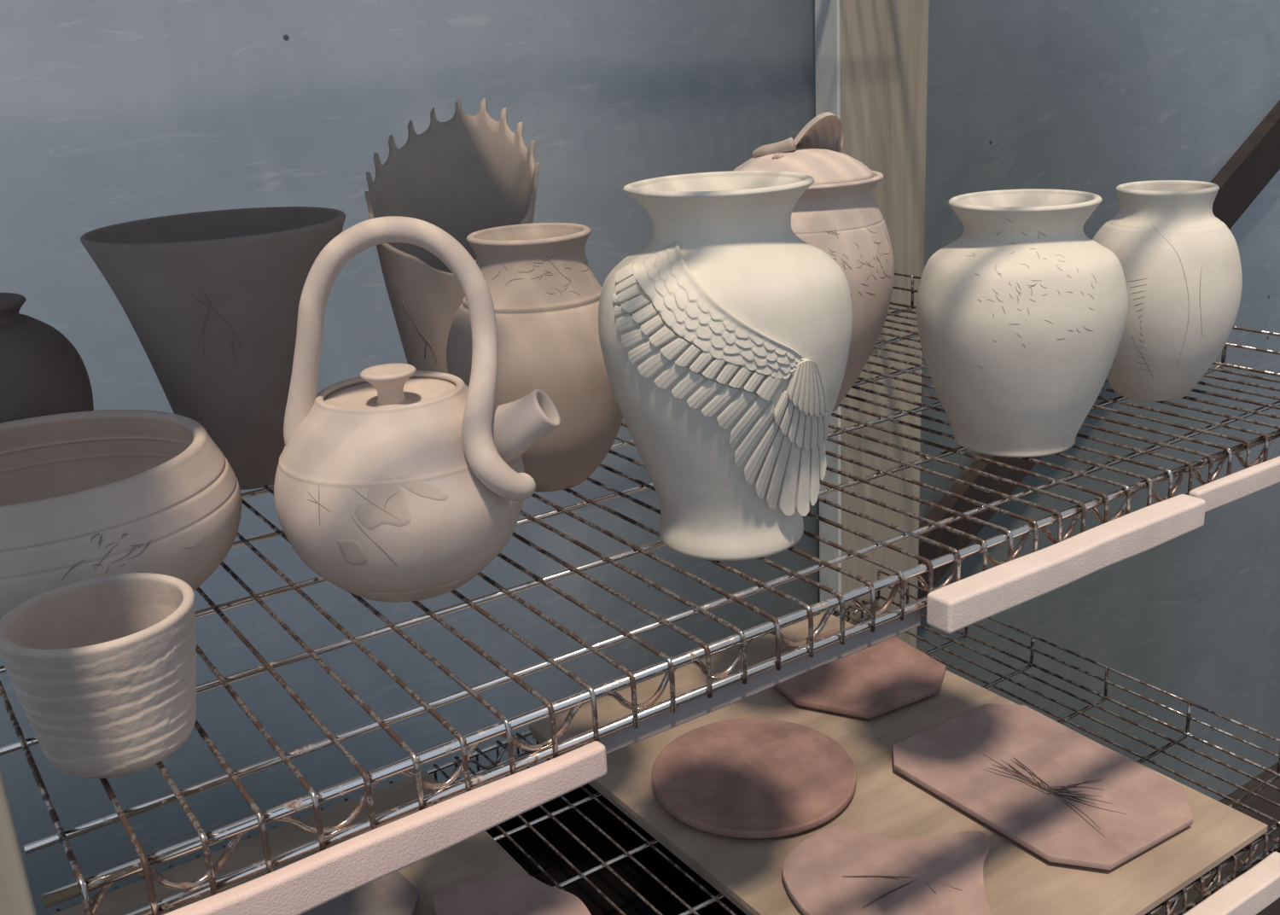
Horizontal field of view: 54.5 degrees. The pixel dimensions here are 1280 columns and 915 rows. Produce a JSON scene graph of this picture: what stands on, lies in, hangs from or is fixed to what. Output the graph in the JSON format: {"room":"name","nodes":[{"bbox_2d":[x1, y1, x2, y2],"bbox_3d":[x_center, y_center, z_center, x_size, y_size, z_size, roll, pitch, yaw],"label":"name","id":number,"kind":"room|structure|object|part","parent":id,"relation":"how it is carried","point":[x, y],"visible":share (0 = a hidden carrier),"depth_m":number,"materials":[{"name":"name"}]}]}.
{"room":"art studio","nodes":[
{"label":"art studio","id":0,"kind":"room"},
{"bbox_2d":[0,0,1279,914],"bbox_3d":[0.399,-0.492,1.622,6.045,2.896,0.015,-15,22,-32],"label":"wall","id":1,"kind":"structure","parent":0,"point":[113,112],"depth_m":1.39,"materials":[{"name":"painted plaster"}]},
{"bbox_2d":[814,0,841,617],"bbox_3d":[0.223,-0.433,1.475,0.005,2.896,0.038,-15,22,-32],"label":"wooden post","id":2,"kind":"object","parent":1,"relation":"attached to","point":[827,12],"depth_m":1.48,"materials":[{"name":"paint"}]},
{"bbox_2d":[839,0,929,647],"bbox_3d":[0.285,-0.450,1.515,0.146,2.896,0.038,-15,22,-32],"label":"wooden post","id":3,"kind":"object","parent":1,"relation":"attached to","point":[884,43],"depth_m":1.56,"materials":[{"name":"paint"}]},
{"bbox_2d":[917,99,1279,599],"bbox_3d":[1.086,-0.566,2.062,1.891,1.253,0.025,-15,22,-32],"label":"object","id":4,"kind":"structure","parent":1,"relation":"attached to","point":[1253,165],"depth_m":1.85,"materials":[{"name":"brown wood"}]},
{"bbox_2d":[1153,762,1279,914],"bbox_3d":[-0.263,0.846,2.305,11.684,0.001,8.636,-15,22,-32],"label":"floor","id":5,"kind":"structure","parent":0,"point":[1270,793],"depth_m":2.47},
{"bbox_2d":[0,768,36,914],"bbox_3d":[-0.275,0.423,0.558,0.096,1.905,0.038,-15,22,-32],"label":"post","id":6,"kind":"object","parent":5,"relation":"on","point":[15,894],"visible":1,"depth_m":0.48,"materials":[{"name":"paint"}]},
{"bbox_2d":[0,272,1279,914],"bbox_3d":[0.024,0.006,1.026,1.130,0.093,0.634,-15,22,-32],"label":"wire shelf","id":7,"kind":"object","parent":6,"relation":"attached to","point":[206,884],"depth_m":0.73,"materials":[{"name":"silver metal"}]},
{"bbox_2d":[0,292,93,423],"bbox_3d":[-0.480,-0.028,0.906,0.153,0.170,0.153,3,19,19],"label":"jar","id":8,"kind":"object","parent":7,"relation":"on","point":[42,373],"visible":0.56,"depth_m":0.87,"materials":[{"name":"ceramic"}]},
{"bbox_2d":[0,572,196,778],"bbox_3d":[-0.259,0.109,0.608,0.090,0.077,0.090,-5,18,-6],"label":"cup","id":9,"kind":"object","parent":7,"relation":"on","point":[101,670],"visible":1,"depth_m":0.58,"materials":[{"name":"ceramic"}]},
{"bbox_2d":[0,409,241,619],"bbox_3d":[-0.361,0.048,0.763,0.226,0.105,0.226,-11,20,-21],"label":"bowl","id":10,"kind":"object","parent":7,"relation":"on","point":[84,495],"visible":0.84,"depth_m":0.72,"materials":[{"name":"beige ceramic"}]},
{"bbox_2d":[80,206,345,489],"bbox_3d":[-0.321,-0.082,0.992,0.196,0.207,0.196,-11,20,-21],"label":"planter","id":11,"kind":"object","parent":7,"relation":"on","point":[212,299],"visible":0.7,"depth_m":0.93,"materials":[{"name":"grey ceramic"}]},
{"bbox_3d":[-0.144,0.197,0.582,0.305,0.029,0.011,-15,22,-32],"label":"foam strip","id":12,"kind":"part","parent":7,"relation":"part of","materials":[{"name":"beige plastic"}]},
{"bbox_2d":[273,215,560,602],"bbox_3d":[-0.150,-0.030,0.762,0.157,0.231,0.168,-15,22,-32],"label":"teapot","id":13,"kind":"object","parent":7,"relation":"on","point":[394,482],"visible":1,"depth_m":0.73,"materials":[{"name":"beige ceramic"}]},
{"bbox_2d":[337,539,366,564],"bbox_3d":[-0.166,0.055,0.719,0.017,0.019,0.005,1,19,14],"label":"print","id":14,"kind":"object","parent":13,"relation":"attached to","point":[350,551],"depth_m":0.72,"materials":[{"name":"beige ceramic"}]},
{"bbox_2d":[354,476,411,529],"bbox_3d":[-0.147,0.026,0.709,0.033,0.030,0.009,-4,18,-2],"label":"print","id":15,"kind":"object","parent":13,"relation":"on","point":[381,503],"depth_m":0.71,"materials":[{"name":"beige ceramic"}]},
{"bbox_3d":[-0.153,-0.044,0.763,0.034,0.021,0.034,-15,22,-32],"label":"knob","id":16,"kind":"part","parent":13,"relation":"part of","materials":[{"name":"beige ceramic"}]},
{"bbox_3d":[-0.153,-0.034,0.766,0.084,0.009,0.084,-15,22,-32],"label":"lid","id":17,"kind":"part","parent":13,"relation":"part of","materials":[{"name":"beige ceramic"}]},
{"bbox_3d":[-0.141,-0.055,0.732,0.119,0.166,0.120,-15,22,-32],"label":"handle","id":18,"kind":"part","parent":13,"relation":"part of","materials":[{"name":"beige ceramic"}]},
{"bbox_2d":[395,475,448,500],"bbox_3d":[-0.125,0.018,0.712,0.029,0.018,0.005,-6,19,-7],"label":"print","id":19,"kind":"object","parent":13,"relation":"attached to","point":[408,487],"depth_m":0.71,"materials":[{"name":"beige ceramic"}]},
{"bbox_3d":[-0.085,-0.013,0.760,0.076,0.063,0.049,-2,18,3],"label":"spout","id":20,"kind":"part","parent":13,"relation":"part of","materials":[{"name":"beige ceramic"}]},
{"bbox_2d":[364,98,540,373],"bbox_3d":[-0.150,-0.150,1.047,0.144,0.286,0.144,-15,22,-32],"label":"vase","id":21,"kind":"object","parent":7,"relation":"on","point":[466,174],"visible":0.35,"depth_m":1.06,"materials":[{"name":"brown ceramic"}]},
{"bbox_3d":[0.058,0.008,0.994,1.081,0.004,0.004,-15,22,-32],"label":"support rod","id":22,"kind":"part","parent":7,"relation":"part of","materials":[{"name":"silver metal"}]},
{"bbox_2d":[446,222,622,491],"bbox_3d":[-0.077,-0.075,0.943,0.139,0.193,0.139,11,23,37],"label":"vase","id":23,"kind":"object","parent":7,"relation":"on","point":[545,293],"visible":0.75,"depth_m":0.89,"materials":[{"name":"beige ceramic"}]},
{"bbox_3d":[0.000,-0.015,1.075,1.081,0.004,0.004,-15,22,-32],"label":"support rod","id":24,"kind":"part","parent":7,"relation":"part of","materials":[{"name":"silver metal"}]},
{"bbox_3d":[-0.057,-0.039,1.155,1.081,0.004,0.004,-15,22,-32],"label":"support rod","id":25,"kind":"part","parent":7,"relation":"part of","materials":[{"name":"silver metal"}]},
{"bbox_3d":[0.115,0.032,0.914,1.081,0.004,0.004,-15,22,-32],"label":"support rod","id":26,"kind":"part","parent":7,"relation":"part of","materials":[{"name":"silver metal"}]},
{"bbox_3d":[0.172,0.055,0.835,1.081,0.004,0.004,-15,22,-32],"label":"support rod","id":27,"kind":"part","parent":7,"relation":"part of","materials":[{"name":"silver metal"}]},
{"bbox_3d":[0.198,0.089,0.808,1.082,0.005,0.005,-15,22,-32],"label":"edge rod","id":28,"kind":"part","parent":7,"relation":"part of","materials":[{"name":"silver metal"}]},
{"bbox_2d":[598,170,852,560],"bbox_3d":[0.056,-0.059,0.806,0.164,0.236,0.166,-15,22,-32],"label":"vase","id":29,"kind":"object","parent":7,"relation":"on","point":[724,338],"visible":1,"depth_m":0.75,"materials":[{"name":"white ceramic"}]},
{"bbox_3d":[0.076,0.129,0.741,0.254,0.016,0.008,-15,22,-32],"label":"foam strip","id":30,"kind":"part","parent":7,"relation":"part of","materials":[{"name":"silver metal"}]},
{"bbox_2d":[733,111,894,412],"bbox_3d":[0.140,-0.168,1.086,0.162,0.257,0.162,1,19,12],"label":"lidded jar","id":31,"kind":"object","parent":7,"relation":"on","point":[838,214],"visible":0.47,"depth_m":1.03,"materials":[{"name":"beige ceramic"}]},
{"bbox_3d":[0.113,-0.260,1.047,0.026,0.018,0.038,-15,22,-32],"label":"stem","id":32,"kind":"part","parent":31,"relation":"part of","materials":[{"name":"beige ceramic"}]},
{"bbox_3d":[0.135,-0.249,1.059,0.127,0.027,0.127,-15,22,-32],"label":"lid","id":33,"kind":"part","parent":31,"relation":"part of","materials":[{"name":"beige ceramic"}]},
{"bbox_3d":[0.149,-0.274,1.058,0.048,0.039,0.042,-1,19,8],"label":"knob","id":34,"kind":"part","parent":31,"relation":"part of","materials":[{"name":"beige ceramic"}]},
{"bbox_3d":[-0.114,-0.062,1.235,1.081,0.004,0.004,-15,22,-32],"label":"support rod","id":35,"kind":"part","parent":7,"relation":"part of","materials":[{"name":"silver metal"}]},
{"bbox_3d":[0.331,-0.201,1.512,0.004,0.041,0.004,-7,19,-10],"label":"ledge post","id":36,"kind":"part","parent":7,"relation":"part of","materials":[{"name":"silver metal"}]},
{"bbox_2d":[915,188,1128,457],"bbox_3d":[0.297,-0.106,0.974,0.158,0.193,0.158,11,23,37],"label":"vase","id":37,"kind":"object","parent":7,"relation":"on","point":[1021,317],"visible":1,"depth_m":0.92,"materials":[{"name":"white ceramic"}]},
{"bbox_3d":[0.300,0.069,0.855,0.273,0.024,0.022,-15,22,-32],"label":"foam strip","id":38,"kind":"part","parent":7,"relation":"part of","materials":[{"name":"white plastic"}]},
{"bbox_3d":[0.472,-0.126,1.321,0.004,0.004,0.602,-15,22,-32],"label":"rod","id":39,"kind":"part","parent":7,"relation":"part of","materials":[{"name":"silver metal"}]},
{"bbox_3d":[0.469,-0.146,1.318,0.003,0.003,0.594,-15,22,-32],"label":"ledge rail","id":40,"kind":"part","parent":7,"relation":"part of","materials":[{"name":"silver metal"}]},
{"bbox_3d":[0.468,-0.162,1.312,0.003,0.003,0.594,-15,22,-32],"label":"ledge rail","id":41,"kind":"part","parent":7,"relation":"part of","materials":[{"name":"silver metal"}]},
{"bbox_2d":[1092,180,1242,401],"bbox_3d":[0.452,-0.145,1.083,0.134,0.182,0.134,-15,22,-32],"label":"vase","id":42,"kind":"object","parent":7,"relation":"on","point":[1180,263],"visible":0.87,"depth_m":1.03,"materials":[{"name":"white ceramic"}]},
{"bbox_3d":[0.560,-0.107,1.191,0.004,0.041,0.004,-7,19,-10],"label":"ledge post","id":43,"kind":"part","parent":7,"relation":"part of","materials":[{"name":"silver metal"}]},
{"bbox_3d":[0.538,0.002,1.012,0.297,0.021,0.010,-15,22,-32],"label":"foam strip","id":44,"kind":"part","parent":7,"relation":"part of","materials":[{"name":"white plastic"}]},
{"bbox_2d":[50,569,1279,914],"bbox_3d":[0.056,0.384,1.158,1.085,0.086,0.638,-15,22,-32],"label":"wire shelf","id":45,"kind":"object","parent":6,"relation":"attached to","point":[1248,863],"depth_m":1.24,"materials":[{"name":"silver metal"}]},
{"bbox_2d":[52,770,529,914],"bbox_3d":[-0.247,0.450,0.962,0.447,0.016,0.569,-15,22,-32],"label":"plywood board","id":46,"kind":"object","parent":45,"relation":"on","point":[479,858],"visible":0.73,"depth_m":1.16,"materials":[{"name":"beige wood"}]},
{"bbox_2d":[301,870,419,914],"bbox_3d":[-0.255,0.428,0.984,0.238,0.012,0.226,-15,22,-32],"label":"plate","id":47,"kind":"object","parent":46,"relation":"on","point":[392,893],"visible":0.72,"depth_m":1.09,"materials":[{"name":"ceramic"}]},
{"bbox_2d":[432,873,591,914],"bbox_3d":[-0.093,0.400,1.041,0.108,0.014,0.188,-15,22,-32],"label":"slab","id":48,"kind":"object","parent":46,"relation":"on","point":[521,893],"visible":1,"depth_m":1.08,"materials":[{"name":"ceramic"}]},
{"bbox_3d":[-0.122,0.310,1.405,1.082,0.006,0.006,-15,22,-32],"label":"edge rod","id":49,"kind":"part","parent":45,"relation":"part of","materials":[{"name":"silver metal"}]},
{"bbox_3d":[-0.120,0.333,1.413,1.082,0.005,0.005,-15,22,-32],"label":"edge rod","id":50,"kind":"part","parent":45,"relation":"part of","materials":[{"name":"silver metal"}]},
{"bbox_3d":[-0.035,0.345,1.283,1.081,0.004,0.004,-15,22,-32],"label":"support rod","id":51,"kind":"part","parent":45,"relation":"part of","materials":[{"name":"silver metal"}]},
{"bbox_3d":[0.021,0.368,1.203,1.081,0.004,0.004,-15,22,-32],"label":"support rod","id":52,"kind":"part","parent":45,"relation":"part of","materials":[{"name":"silver metal"}]},
{"bbox_3d":[0.323,0.171,1.682,0.004,0.041,0.004,-7,19,-10],"label":"ledge post","id":53,"kind":"part","parent":45,"relation":"part of","materials":[{"name":"silver metal"}]},
{"bbox_3d":[0.079,0.392,1.122,1.081,0.004,0.004,-15,22,-32],"label":"support rod","id":54,"kind":"part","parent":45,"relation":"part of","materials":[{"name":"silver metal"}]},
{"bbox_2d":[529,611,1268,914],"bbox_3d":[0.227,0.324,1.261,0.442,0.016,0.593,-15,22,-32],"label":"plywood board","id":55,"kind":"object","parent":45,"relation":"on","point":[884,802],"visible":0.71,"depth_m":1.17,"materials":[{"name":"beige wood"}]},
{"bbox_2d":[651,718,856,838],"bbox_3d":[0.114,0.320,1.247,0.204,0.013,0.204,-15,22,-32],"label":"round plate","id":56,"kind":"object","parent":55,"relation":"on","point":[741,778],"visible":1,"depth_m":1.23,"materials":[{"name":"ceramic"}]},
{"bbox_2d":[772,628,945,720],"bbox_3d":[0.247,0.250,1.436,0.193,0.012,0.183,-15,22,-32],"label":"plate","id":57,"kind":"object","parent":55,"relation":"on","point":[889,675],"visible":0.79,"depth_m":1.41,"materials":[{"name":"ceramic"}]},
{"bbox_2d":[782,824,991,914],"bbox_3d":[0.210,0.374,1.069,0.179,0.015,0.190,1,19,13],"label":"leaf plate","id":58,"kind":"object","parent":55,"relation":"on","point":[838,869],"visible":1,"depth_m":1.08,"materials":[{"name":"ceramic"}]},
{"bbox_2d":[892,703,1193,870],"bbox_3d":[0.391,0.315,1.214,0.190,0.013,0.260,-15,22,-32],"label":"plate","id":59,"kind":"object","parent":55,"relation":"on","point":[1050,788],"visible":1,"depth_m":1.20,"materials":[{"name":"ceramic"}]},
{"bbox_3d":[0.353,0.183,1.640,0.004,0.041,0.004,-7,19,-10],"label":"ledge post","id":60,"kind":"part","parent":45,"relation":"part of","materials":[{"name":"silver metal"}]},
{"bbox_3d":[0.410,0.206,1.560,0.004,0.041,0.004,-7,19,-10],"label":"ledge post","id":61,"kind":"part","parent":45,"relation":"part of","materials":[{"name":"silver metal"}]},
{"bbox_3d":[0.467,0.230,1.480,0.004,0.041,0.004,-7,19,-10],"label":"ledge post","id":62,"kind":"part","parent":45,"relation":"part of","materials":[{"name":"silver metal"}]},
{"bbox_3d":[0.493,0.258,1.449,0.004,0.004,0.602,-15,22,-32],"label":"rod","id":63,"kind":"part","parent":45,"relation":"part of","materials":[{"name":"silver metal"}]},
{"bbox_3d":[0.489,0.222,1.440,0.003,0.003,0.594,-15,22,-32],"label":"ledge rail","id":64,"kind":"part","parent":45,"relation":"part of","materials":[{"name":"silver metal"}]},
{"bbox_3d":[0.490,0.238,1.446,0.003,0.003,0.594,-15,22,-32],"label":"ledge rail","id":65,"kind":"part","parent":45,"relation":"part of","materials":[{"name":"silver metal"}]},
{"bbox_3d":[0.525,0.254,1.399,0.004,0.041,0.004,-7,19,-10],"label":"ledge post","id":66,"kind":"part","parent":45,"relation":"part of","materials":[{"name":"silver metal"}]},
{"bbox_3d":[0.136,0.416,1.042,1.081,0.004,0.004,-15,22,-32],"label":"support rod","id":67,"kind":"part","parent":45,"relation":"part of","materials":[{"name":"silver metal"}]},
{"bbox_3d":[0.582,0.277,1.319,0.004,0.041,0.004,-7,19,-10],"label":"ledge post","id":68,"kind":"part","parent":45,"relation":"part of","materials":[{"name":"silver metal"}]},
{"bbox_3d":[0.218,0.450,0.928,1.082,0.006,0.006,-15,22,-32],"label":"edge rod","id":69,"kind":"part","parent":45,"relation":"part of","materials":[{"name":"silver metal"}]},
{"bbox_3d":[0.220,0.472,0.936,1.082,0.005,0.005,-15,22,-32],"label":"edge rod","id":70,"kind":"part","parent":45,"relation":"part of","materials":[{"name":"silver metal"}]},
{"bbox_3d":[0.471,0.417,1.075,0.315,0.030,0.023,-15,22,-32],"label":"foam strip","id":71,"kind":"part","parent":45,"relation":"part of","materials":[{"name":"beige plastic"}]},
{"bbox_3d":[0.193,0.439,0.962,1.081,0.004,0.004,-15,22,-32],"label":"support rod","id":72,"kind":"part","parent":45,"relation":"part of","materials":[{"name":"silver metal"}]},
{"bbox_3d":[0.638,0.300,1.240,0.004,0.041,0.004,-7,19,-10],"label":"ledge post","id":73,"kind":"part","parent":45,"relation":"part of","materials":[{"name":"silver metal"}]}
]}

